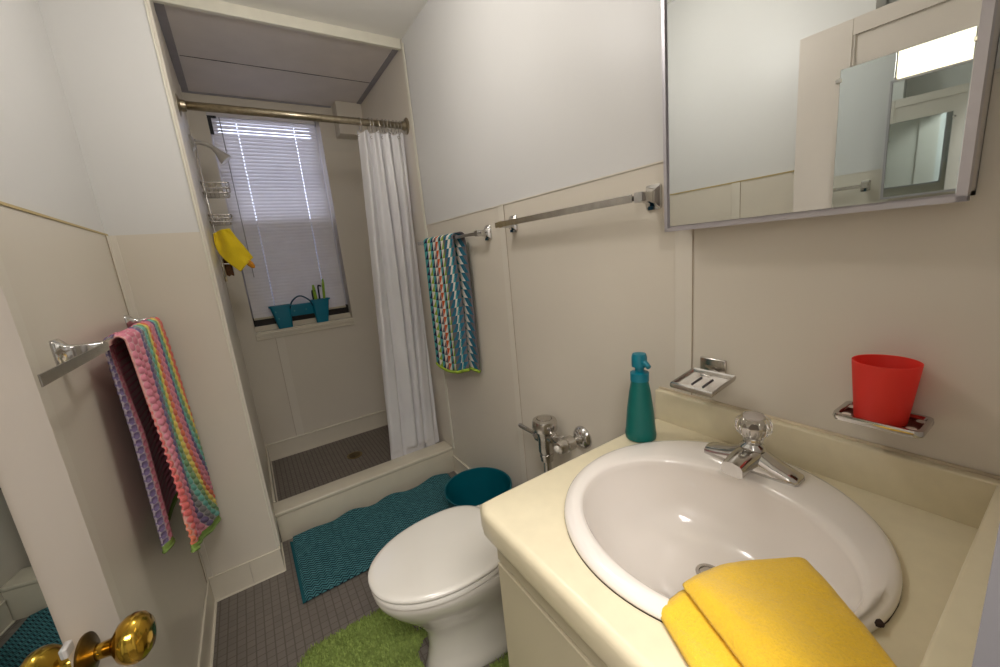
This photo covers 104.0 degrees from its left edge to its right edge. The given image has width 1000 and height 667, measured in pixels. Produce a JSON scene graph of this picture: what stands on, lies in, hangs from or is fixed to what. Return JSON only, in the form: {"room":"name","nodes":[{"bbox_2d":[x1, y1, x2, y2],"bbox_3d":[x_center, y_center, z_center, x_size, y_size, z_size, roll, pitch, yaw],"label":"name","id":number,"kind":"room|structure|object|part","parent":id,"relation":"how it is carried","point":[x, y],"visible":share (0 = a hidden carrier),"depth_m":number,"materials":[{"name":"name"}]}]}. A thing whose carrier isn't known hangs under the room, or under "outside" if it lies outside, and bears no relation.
{"room":"bathroom","nodes":[
{"label":"bathroom","id":0,"kind":"room"},
{"bbox_2d":[0,0,205,666],"bbox_3d":[-0.953,0.106,0.515,0.354,2.497,2.110,-13,14,-32],"label":"wall","id":1,"kind":"structure","parent":0,"point":[63,278],"depth_m":1.02,"materials":[{"name":"white paint"}]},
{"bbox_2d":[0,201,107,235],"bbox_3d":[-1.022,-0.265,0.831,0.004,0.006,1.320,-13,14,-32],"label":"trim","id":2,"kind":"structure","parent":1,"relation":"attached to","point":[1,202],"depth_m":0.94,"materials":[{"name":"beige wood"}]},
{"bbox_2d":[0,255,143,666],"bbox_3d":[-0.857,0.455,0.832,0.004,1.429,0.040,-13,14,-32],"label":"trim","id":3,"kind":"structure","parent":1,"relation":"attached to","point":[5,283],"depth_m":0.78,"materials":[{"name":"beige wood"}]},
{"bbox_2d":[37,315,154,386],"bbox_3d":[-1.016,0.018,0.999,0.081,0.063,1.018,-13,14,-32],"label":"towel bar","id":4,"kind":"object","parent":1,"relation":"attached to","point":[67,357],"visible":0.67,"depth_m":0.84,"materials":[{"name":"silver metal"}]},
{"bbox_3d":[-0.933,0.037,0.872,0.078,0.062,0.044,-13,14,-32],"label":"post","id":5,"kind":"part","parent":4,"relation":"part of","materials":[{"name":"silver metal"}]},
{"bbox_3d":[-1.284,-0.042,1.401,0.078,0.062,0.044,-13,14,-32],"label":"post","id":6,"kind":"part","parent":4,"relation":"part of","materials":[{"name":"silver metal"}]},
{"bbox_2d":[103,317,220,553],"bbox_3d":[-1.063,0.395,1.270,0.092,0.863,0.607,-13,14,-33],"label":"towel","id":7,"kind":"object","parent":4,"relation":"hanging from","point":[143,368],"visible":1,"depth_m":1.19,"materials":[{"name":"multicoloured fabric"}]},
{"bbox_2d":[105,235,212,582],"bbox_3d":[-1.308,0.351,1.528,0.022,1.429,0.004,-13,14,-32],"label":"trim","id":8,"kind":"structure","parent":1,"relation":"attached to","point":[113,240],"depth_m":1.42,"materials":[{"name":"beige wood"}]},
{"bbox_2d":[197,578,216,666],"bbox_3d":[-0.912,1.178,1.190,0.014,0.124,1.200,-13,14,-32],"label":"baseboard","id":9,"kind":"structure","parent":1,"relation":"attached to","point":[207,639],"depth_m":1.49,"materials":[{"name":"white wood"}]},
{"bbox_2d":[37,0,280,582],"bbox_3d":[-1.634,-0.146,2.016,0.378,2.497,1.282,-13,14,-32],"label":"wall pier","id":10,"kind":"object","parent":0,"point":[104,52],"visible":0.57,"depth_m":1.45,"materials":[{"name":"white paint"}]},
{"bbox_2d":[188,134,230,163],"bbox_3d":[-1.522,-0.967,2.057,0.167,0.141,0.080,-12,13,-27],"label":"shower head","id":11,"kind":"object","parent":10,"relation":"attached to","point":[223,157],"visible":0.98,"depth_m":2.05},
{"bbox_3d":[-1.541,-0.980,2.040,0.099,0.051,0.022,-10,13,-22],"label":"arm","id":12,"kind":"part","parent":11,"relation":"part of","materials":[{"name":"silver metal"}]},
{"bbox_2d":[194,139,232,276],"bbox_3d":[-1.500,-0.666,2.105,0.128,0.711,0.179,-13,14,-32],"label":"wire shower caddy","id":13,"kind":"object","parent":11,"relation":"hanging from","point":[206,194],"visible":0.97,"depth_m":2.05,"materials":[{"name":"silver metal"}]},
{"bbox_2d":[200,181,230,197],"bbox_3d":[-1.509,-0.764,2.084,0.128,0.056,0.179,-13,14,-32],"label":"wire basket","id":14,"kind":"object","parent":13,"relation":"on","point":[206,194],"depth_m":2.04,"materials":[{"name":"silver metal"}]},
{"bbox_2d":[208,214,232,225],"bbox_3d":[-1.503,-0.613,2.110,0.108,0.041,0.179,-13,14,-32],"label":"wire basket","id":15,"kind":"object","parent":13,"relation":"on","point":[213,222],"depth_m":2.06,"materials":[{"name":"silver metal"}]},
{"bbox_2d":[218,252,233,281],"bbox_3d":[-1.488,-0.384,2.124,0.049,0.200,0.056,-13,14,-32],"label":"bath brush","id":16,"kind":"object","parent":13,"relation":"hanging from","point":[228,268],"visible":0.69,"depth_m":2.12,"materials":[{"name":"brown wood"}]},
{"bbox_2d":[213,228,252,271],"bbox_3d":[-1.421,-0.445,2.089,0.160,0.227,0.034,-13,14,-32],"label":"washcloth","id":17,"kind":"object","parent":13,"relation":"hanging from","point":[227,244],"visible":1,"depth_m":2.08,"materials":[{"name":"yellow fabric"}]},
{"bbox_3d":[-1.429,-0.378,2.116,0.132,0.015,0.016,-13,14,-32],"label":"hook","id":18,"kind":"object","parent":13,"relation":"attached to","visible":0},
{"bbox_2d":[247,260,254,267],"bbox_3d":[-1.373,-0.384,2.146,0.043,0.055,0.032,-13,14,-32],"label":"sponge","id":19,"kind":"object","parent":18,"relation":"hanging from","point":[251,264],"visible":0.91,"depth_m":2.14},
{"bbox_2d":[144,0,279,548],"bbox_3d":[-1.215,-0.179,1.692,0.012,2.377,0.267,-13,14,-32],"label":"trim","id":20,"kind":"structure","parent":10,"relation":"attached to","point":[150,4],"depth_m":1.60,"materials":[{"name":"beige paint"}]},
{"bbox_2d":[209,548,284,601],"bbox_3d":[-1.125,1.080,1.752,0.272,0.123,0.012,-13,14,-32],"label":"baseboard","id":21,"kind":"object","parent":10,"relation":"attached to","point":[225,584],"visible":1,"depth_m":1.75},
{"bbox_2d":[278,537,285,570],"bbox_3d":[-1.075,1.041,1.914,0.013,0.123,0.230,-13,14,-32],"label":"baseboard","id":22,"kind":"object","parent":10,"relation":"attached to","point":[280,547],"visible":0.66,"depth_m":1.90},
{"bbox_2d":[182,92,385,444],"bbox_3d":[-1.496,-0.348,2.913,1.264,2.497,0.300,-13,14,-32],"label":"wall","id":23,"kind":"structure","parent":0,"point":[337,376],"depth_m":2.89,"materials":[{"name":"beige paint"}]},
{"bbox_2d":[153,2,188,91],"bbox_3d":[-1.613,-1.380,1.932,0.035,0.004,0.942,-13,14,-32],"label":"trim","id":24,"kind":"structure","parent":23,"relation":"attached to","point":[160,10],"depth_m":1.83,"materials":[{"name":"grey wood"}]},
{"bbox_2d":[179,85,265,449],"bbox_3d":[-1.731,-0.311,2.476,0.003,2.288,0.025,-13,14,-32],"label":"trim","id":25,"kind":"structure","parent":23,"relation":"attached to","point":[179,85],"depth_m":2.53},
{"bbox_2d":[182,91,330,107],"bbox_3d":[-1.536,-1.510,2.526,0.833,0.008,0.012,-13,14,-32],"label":"trim","id":26,"kind":"structure","parent":23,"relation":"attached to","point":[193,92],"depth_m":2.50,"materials":[{"name":"grey wood"}]},
{"bbox_2d":[265,446,277,502],"bbox_3d":[-1.428,0.909,2.449,0.018,0.126,0.826,-13,14,-32],"label":"baseboard","id":27,"kind":"structure","parent":23,"relation":"attached to","point":[270,468],"depth_m":2.41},
{"bbox_2d":[206,114,348,326],"bbox_3d":[-1.533,-0.765,2.793,0.644,1.434,0.095,-13,14,-32],"label":"window","id":28,"kind":"structure","parent":23,"relation":"in","point":[269,321],"depth_m":2.86,"materials":[{"name":"paint"}]},
{"bbox_2d":[206,112,345,320],"bbox_3d":[-1.508,-0.790,2.726,0.624,1.322,0.048,-13,14,-32],"label":"blind","id":29,"kind":"object","parent":28,"relation":"attached to","point":[273,169],"visible":0.93,"depth_m":2.71,"materials":[{"name":"plastic"}]},
{"bbox_3d":[-1.637,-0.752,2.634,0.002,1.295,0.001,-13,14,-32],"label":"ladder cord","id":30,"kind":"part","parent":29,"relation":"part of","materials":[{"name":"fabric"}]},
{"bbox_3d":[-1.570,-1.423,2.598,0.622,0.024,0.036,-13,14,-32],"label":"head rail","id":31,"kind":"part","parent":29,"relation":"part of","materials":[{"name":"plastic"}]},
{"bbox_3d":[-1.449,-0.154,2.866,0.612,0.014,0.024,-13,14,-32],"label":"rail","id":32,"kind":"part","parent":29,"relation":"part of","materials":[{"name":"black metal"}]},
{"bbox_3d":[-1.359,-0.815,2.809,0.002,1.295,0.001,-13,14,-32],"label":"ladder cord","id":33,"kind":"part","parent":29,"relation":"part of","materials":[{"name":"fabric"}]},
{"bbox_3d":[-1.500,-0.424,2.865,0.638,0.734,0.095,-13,14,-32],"label":"rail","id":34,"kind":"part","parent":28,"relation":"part of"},
{"bbox_2d":[275,337,303,435],"bbox_3d":[-1.516,0.382,2.824,0.050,0.755,0.004,-13,14,-32],"label":"trim","id":35,"kind":"structure","parent":23,"relation":"attached to","point":[280,341],"depth_m":2.82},
{"bbox_2d":[254,312,353,340],"bbox_3d":[-1.432,-0.059,2.888,0.652,0.091,0.142,-13,14,-32],"label":"window sill","id":36,"kind":"structure","parent":23,"relation":"attached to","point":[265,332],"depth_m":2.84,"materials":[{"name":"beige paint"}]},
{"bbox_2d":[268,295,329,328],"bbox_3d":[-1.438,-0.170,2.831,0.404,0.217,0.067,-13,14,-32],"label":"tote","id":37,"kind":"object","parent":36,"relation":"on","point":[282,314],"visible":1,"depth_m":2.81,"materials":[{"name":"blue plastic"}]},
{"bbox_3d":[-1.430,-0.231,2.802,0.159,0.087,0.019,-13,14,-32],"label":"handle","id":38,"kind":"part","parent":37,"relation":"part of","materials":[{"name":"plastic"}]},
{"bbox_2d":[291,302,313,315],"bbox_3d":[-1.440,-0.176,2.836,0.184,0.080,0.054,-13,14,-32],"label":"tray","id":39,"kind":"object","parent":37,"relation":"on","point":[302,308],"depth_m":2.82,"materials":[{"name":"blue plastic"}]},
{"bbox_2d":[312,285,316,299],"bbox_3d":[-1.353,-0.226,2.882,0.023,0.265,0.016,-8,12,-10],"label":"brush","id":40,"kind":"object","parent":37,"relation":"in","point":[313,287],"visible":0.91,"depth_m":2.87,"materials":[{"name":"plastic"}]},
{"bbox_2d":[322,279,324,297],"bbox_3d":[-1.307,-0.255,2.910,0.010,0.302,0.040,4,15,37],"label":"brush","id":41,"kind":"object","parent":37,"relation":"in","point":[323,286],"visible":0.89,"depth_m":2.90,"materials":[{"name":"plastic"}]},
{"bbox_2d":[265,409,387,460],"bbox_3d":[-1.242,0.761,3.053,1.014,0.131,0.018,-13,14,-32],"label":"baseboard","id":42,"kind":"structure","parent":23,"relation":"attached to","point":[290,446],"depth_m":2.99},
{"bbox_2d":[324,138,358,151],"bbox_3d":[-1.138,-1.359,2.817,0.235,0.082,0.003,-13,14,-32],"label":"trim","id":43,"kind":"structure","parent":23,"relation":"attached to","point":[335,144],"depth_m":2.81,"materials":[{"name":"white wood"}]},
{"bbox_2d":[332,101,364,139],"bbox_3d":[-1.072,-1.503,2.767,0.174,0.206,0.122,-13,14,-32],"label":"trim","id":44,"kind":"structure","parent":23,"relation":"attached to","point":[339,108],"depth_m":2.72,"materials":[{"name":"white wood"}]},
{"bbox_2d":[164,0,427,106],"bbox_3d":[-0.914,-1.323,1.025,2.050,0.129,3.262,-13,14,-32],"label":"ceiling","id":45,"kind":"structure","parent":0,"point":[198,34],"depth_m":1.99,"materials":[{"name":"white paint"}]},
{"bbox_2d":[180,55,367,82],"bbox_3d":[-1.203,-1.475,2.193,0.946,0.002,0.006,-13,14,-32],"label":"trim","id":46,"kind":"structure","parent":45,"relation":"attached to","point":[180,55],"depth_m":2.15,"materials":[{"name":"grey wood"}]},
{"bbox_2d":[272,425,403,540],"bbox_3d":[-0.976,0.955,2.700,1.014,0.150,0.942,-13,14,-32],"label":"floor","id":47,"kind":"structure","parent":0,"point":[301,472],"depth_m":2.71,"materials":[{"name":"grey tile"}]},
{"bbox_2d":[347,451,361,458],"bbox_3d":[-1.034,0.864,2.779,0.104,0.004,0.104,-13,14,-32],"label":"floor drain","id":48,"kind":"object","parent":47,"relation":"on","point":[353,455],"visible":1,"depth_m":2.78,"materials":[{"name":"gold metal"}]},
{"bbox_2d":[213,471,503,666],"bbox_3d":[0.246,1.409,0.118,2.000,0.100,4.781,-13,14,-32],"label":"floor","id":49,"kind":"structure","parent":0,"point":[267,623],"depth_m":1.58,"materials":[{"name":"grey tile"}]},
{"bbox_2d":[273,441,454,541],"bbox_3d":[-0.755,0.902,2.320,1.023,0.169,0.124,-13,14,-32],"label":"shower curb","id":50,"kind":"object","parent":49,"relation":"on","point":[299,513],"visible":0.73,"depth_m":2.24,"materials":[{"name":"beige tile"}]},
{"bbox_2d":[290,473,450,603],"bbox_3d":[-0.587,1.000,2.075,0.917,0.041,0.492,-13,14,-32],"label":"bath mat","id":51,"kind":"object","parent":49,"relation":"on","point":[326,556],"visible":0.68,"depth_m":2.01,"materials":[{"name":"teal fabric"}]},
{"bbox_2d":[294,608,508,666],"bbox_3d":[-0.285,1.145,1.287,0.712,0.031,0.711,-13,14,-32],"label":"rug","id":52,"kind":"object","parent":49,"relation":"on","point":[379,639],"visible":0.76,"depth_m":1.41,"materials":[{"name":"green fabric"}]},
{"bbox_2d":[368,505,507,666],"bbox_3d":[-0.065,0.893,1.410,0.741,0.432,0.364,-13,14,-32],"label":"toilet","id":53,"kind":"object","parent":49,"relation":"on","point":[439,575],"visible":0.59,"depth_m":1.26,"materials":[{"name":"ceramic"}]},
{"bbox_3d":[-0.201,0.719,1.294,0.460,0.020,0.364,-13,14,-32],"label":"lid","id":54,"kind":"part","parent":53,"relation":"part of","materials":[{"name":"plastic"}]},
{"bbox_3d":[-0.197,0.742,1.300,0.458,0.021,0.358,-13,14,-32],"label":"seat","id":55,"kind":"part","parent":53,"relation":"part of","materials":[{"name":"plastic"}]},
{"bbox_2d":[444,467,511,507],"bbox_3d":[-0.092,0.867,1.899,0.326,0.286,0.326,-13,14,-32],"label":"waste bin","id":56,"kind":"object","parent":49,"relation":"on","point":[474,486],"visible":0.34,"depth_m":2.01,"materials":[{"name":"teal plastic"}]},
{"bbox_2d":[497,549,607,666],"bbox_3d":[0.414,0.784,0.808,0.613,0.804,0.580,-13,14,-32],"label":"vanity cabinet","id":57,"kind":"object","parent":49,"relation":"on","point":[537,635],"visible":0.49,"depth_m":0.75,"materials":[{"name":"beige paint"}]},
{"bbox_2d":[480,386,999,666],"bbox_3d":[0.377,0.319,0.699,0.616,0.150,0.638,-13,14,-32],"label":"countertop","id":58,"kind":"structure","parent":57,"relation":"on","point":[941,519],"depth_m":0.64,"materials":[{"name":"beige laminate"}]},
{"bbox_2d":[625,352,656,442],"bbox_3d":[0.355,0.157,0.991,0.077,0.227,0.077,-13,14,-32],"label":"soap bottle","id":59,"kind":"object","parent":58,"relation":"on","point":[640,418],"visible":1,"depth_m":0.97,"materials":[{"name":"teal plastic"}]},
{"bbox_2d":[564,440,902,632],"bbox_3d":[0.384,0.390,0.730,0.522,0.158,0.504,-13,14,-32],"label":"sink","id":60,"kind":"object","parent":58,"relation":"in","point":[647,518],"visible":0.66,"depth_m":0.77,"materials":[{"name":"ceramic"}]},
{"bbox_2d":[704,411,804,486],"bbox_3d":[0.503,0.224,0.798,0.120,0.117,0.181,-13,14,-32],"label":"faucet","id":61,"kind":"object","parent":58,"relation":"on","point":[751,455],"visible":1,"depth_m":0.78,"materials":[{"name":"silver metal"}]},
{"bbox_3d":[0.489,0.257,0.791,0.077,0.038,0.048,-13,14,-32],"label":"spout","id":62,"kind":"part","parent":61,"relation":"part of","materials":[{"name":"silver metal"}]},
{"bbox_3d":[0.523,0.228,0.809,0.048,0.016,0.048,-13,14,-32],"label":"stem","id":63,"kind":"part","parent":61,"relation":"part of","materials":[{"name":"silver metal"}]},
{"bbox_3d":[0.520,0.193,0.802,0.068,0.063,0.066,-13,14,-32],"label":"knob","id":64,"kind":"part","parent":61,"relation":"part of","materials":[{"name":"clear plastic"}]},
{"bbox_2d":[661,557,896,666],"bbox_3d":[0.340,0.400,0.456,0.232,0.125,0.254,-7,12,-6],"label":"towel","id":65,"kind":"object","parent":58,"relation":"on","point":[775,612],"visible":1,"depth_m":0.47,"materials":[{"name":"yellow fabric"}]},
{"bbox_2d":[361,0,999,488],"bbox_3d":[-0.080,-0.295,1.907,0.120,2.547,3.528,-13,14,-32],"label":"wall","id":66,"kind":"structure","parent":0,"point":[512,100],"depth_m":1.11,"materials":[{"name":"white paint"}]},
{"bbox_2d":[152,0,400,50],"bbox_3d":[-0.950,-1.419,1.786,1.020,0.047,0.022,-13,14,-32],"label":"trim","id":67,"kind":"structure","parent":66,"relation":"attached to","point":[216,7],"depth_m":1.76,"materials":[{"name":"white wood"}]},
{"bbox_2d":[175,93,408,134],"bbox_3d":[-0.944,-1.062,1.919,1.014,0.086,0.086,-13,14,-32],"label":"curtain rod","id":68,"kind":"object","parent":66,"relation":"attached to","point":[183,106],"visible":0.93,"depth_m":1.85,"materials":[{"name":"metal"}]},
{"bbox_2d":[357,130,438,459],"bbox_3d":[-0.608,-0.167,2.310,0.343,1.908,0.092,-13,14,-32],"label":"shower curtain","id":69,"kind":"object","parent":68,"relation":"hanging from","point":[406,372],"visible":1,"depth_m":2.30,"materials":[{"name":"white fabric"}]},
{"bbox_2d":[357,49,397,103],"bbox_3d":[-0.797,-1.565,2.445,0.030,0.004,0.942,-13,14,-32],"label":"trim","id":70,"kind":"structure","parent":66,"relation":"attached to","point":[392,54],"depth_m":2.34,"materials":[{"name":"grey wood"}]},
{"bbox_2d":[401,43,454,447],"bbox_3d":[-0.403,-0.387,2.266,0.006,2.297,0.024,-13,14,-32],"label":"trim","id":71,"kind":"structure","parent":66,"relation":"attached to","point":[402,44],"depth_m":2.15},
{"bbox_2d":[417,225,491,245],"bbox_3d":[-0.250,-0.468,1.933,0.069,0.063,0.676,-13,14,-32],"label":"towel bar","id":72,"kind":"object","parent":66,"relation":"attached to","point":[486,232],"visible":0.62,"depth_m":1.67,"materials":[{"name":"silver metal"}]},
{"bbox_2d":[424,232,480,373],"bbox_3d":[-0.258,-0.138,2.037,0.073,0.728,0.419,-13,14,-33],"label":"towel","id":73,"kind":"object","parent":72,"relation":"hanging from","point":[447,266],"visible":1,"depth_m":1.98,"materials":[{"name":"multicoloured fabric"}]},
{"bbox_3d":[-0.075,-0.430,1.673,0.066,0.062,0.044,-13,14,-32],"label":"post","id":74,"kind":"part","parent":72,"relation":"part of","materials":[{"name":"silver metal"}]},
{"bbox_2d":[453,455,469,473],"bbox_3d":[0.112,0.933,1.917,0.014,0.114,1.500,-13,14,-32],"label":"baseboard","id":75,"kind":"structure","parent":66,"relation":"attached to","point":[459,466],"depth_m":2.47,"materials":[{"name":"beige wood"}]},
{"bbox_2d":[498,205,527,482],"bbox_3d":[0.068,0.180,1.724,0.004,1.429,0.038,-13,14,-32],"label":"trim","id":76,"kind":"structure","parent":66,"relation":"attached to","point":[500,208],"depth_m":1.69,"materials":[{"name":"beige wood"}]},
{"bbox_2d":[518,414,591,472],"bbox_3d":[0.189,0.497,1.522,0.133,0.367,0.342,-13,14,-32],"label":"valve","id":77,"kind":"object","parent":66,"relation":"attached to","point":[544,427],"visible":0.97,"depth_m":1.45,"materials":[{"name":"silver metal"}]},
{"bbox_3d":[0.125,0.395,1.584,0.048,0.048,0.144,-13,14,-32],"label":"handle","id":78,"kind":"part","parent":77,"relation":"part of","materials":[{"name":"silver metal"}]},
{"bbox_2d":[495,183,661,231],"bbox_3d":[0.196,-0.384,1.255,0.069,0.063,0.680,-13,14,-32],"label":"towel bar","id":79,"kind":"object","parent":66,"relation":"attached to","point":[652,197],"visible":1,"depth_m":1.07,"materials":[{"name":"silver metal"}]},
{"bbox_3d":[0.028,-0.423,1.510,0.066,0.062,0.044,-13,14,-32],"label":"post","id":80,"kind":"part","parent":79,"relation":"part of","materials":[{"name":"silver metal"}]},
{"bbox_3d":[0.371,-0.346,0.992,0.066,0.062,0.044,-13,14,-32],"label":"post","id":81,"kind":"part","parent":79,"relation":"part of","materials":[{"name":"silver metal"}]},
{"bbox_2d":[675,229,692,394],"bbox_3d":[0.463,-0.128,0.985,0.004,0.599,0.046,-13,14,-32],"label":"trim","id":82,"kind":"structure","parent":66,"relation":"attached to","point":[683,238],"depth_m":0.99,"materials":[{"name":"beige paint"}]},
{"bbox_2d":[691,229,693,394],"bbox_3d":[0.476,-0.125,0.966,0.001,0.599,0.003,-13,14,-32],"label":"trim","id":83,"kind":"structure","parent":66,"relation":"attached to","point":[693,229],"depth_m":0.97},
{"bbox_2d":[670,356,735,397],"bbox_3d":[0.490,0.102,0.935,0.097,0.064,0.121,-13,14,-32],"label":"soap dish","id":84,"kind":"object","parent":66,"relation":"attached to","point":[708,380],"visible":1,"depth_m":0.94,"materials":[{"name":"silver metal"}]},
{"bbox_2d":[426,68,999,225],"bbox_3d":[0.156,-0.484,1.346,0.004,0.004,2.147,-13,14,-32],"label":"trim","id":85,"kind":"structure","parent":66,"relation":"attached to","point":[997,69],"depth_m":1.22,"materials":[{"name":"beige wood"}]},
{"bbox_2d":[655,388,999,528],"bbox_3d":[0.620,0.237,0.848,0.021,0.088,0.635,-13,14,-32],"label":"backsplash","id":86,"kind":"structure","parent":66,"relation":"attached to","point":[961,496],"depth_m":0.74,"materials":[{"name":"beige laminate"}]},
{"bbox_2d":[661,0,999,231],"bbox_3d":[0.513,-0.519,0.689,0.081,0.618,0.474,-13,14,-32],"label":"medicine cabinet","id":87,"kind":"object","parent":66,"relation":"attached to","point":[774,110],"visible":1,"depth_m":0.66,"materials":[{"name":"paint"}]},
{"bbox_2d":[833,401,933,437],"bbox_3d":[0.666,0.159,0.684,0.089,0.037,0.116,-13,14,-32],"label":"holder","id":88,"kind":"object","parent":66,"relation":"attached to","point":[918,426],"visible":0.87,"depth_m":0.66,"materials":[{"name":"silver metal"}]},
{"bbox_3d":[0.663,0.148,0.680,0.082,0.012,0.114,-13,14,-32],"label":"plate","id":89,"kind":"part","parent":88,"relation":"part of","materials":[{"name":"silver metal"}]},
{"bbox_2d":[851,354,923,426],"bbox_3d":[0.654,0.097,0.667,0.087,0.104,0.087,-13,14,-32],"label":"tumbler","id":90,"kind":"object","parent":88,"relation":"in","point":[884,387],"visible":1,"depth_m":0.65,"materials":[{"name":"red plastic"}]},
{"bbox_3d":[0.166,0.096,0.063,1.746,2.497,0.130,-13,14,-32],"label":"wall","id":91,"kind":"structure","parent":0,"visible":0},
{"bbox_2d":[0,284,156,666],"bbox_3d":[-0.428,0.352,0.228,0.111,2.020,0.872,-11,13,-25],"label":"door","id":92,"kind":"structure","parent":91,"relation":"in","point":[57,608],"depth_m":0.52,"materials":[{"name":"paint"}]},
{"bbox_2d":[0,488,74,666],"bbox_3d":[-0.523,0.114,0.296,0.050,1.252,0.351,-13,14,-32],"label":"mirror","id":93,"kind":"object","parent":92,"relation":"attached to","point":[34,632],"depth_m":0.47,"materials":[{"name":"silver metal"}]},
{"bbox_3d":[-0.577,0.453,0.552,0.012,0.060,0.060,-11,13,-25],"label":"knob","id":94,"kind":"part","parent":92,"relation":"part of","materials":[{"name":"gold metal"}]},
{"bbox_2d":[972,524,999,666],"bbox_3d":[0.328,0.276,0.197,0.004,2.060,0.130,-13,14,-32],"label":"door frame","id":95,"kind":"structure","parent":91,"relation":"attached to","point":[987,649],"depth_m":0.23,"materials":[{"name":"grey paint"}]}
]}

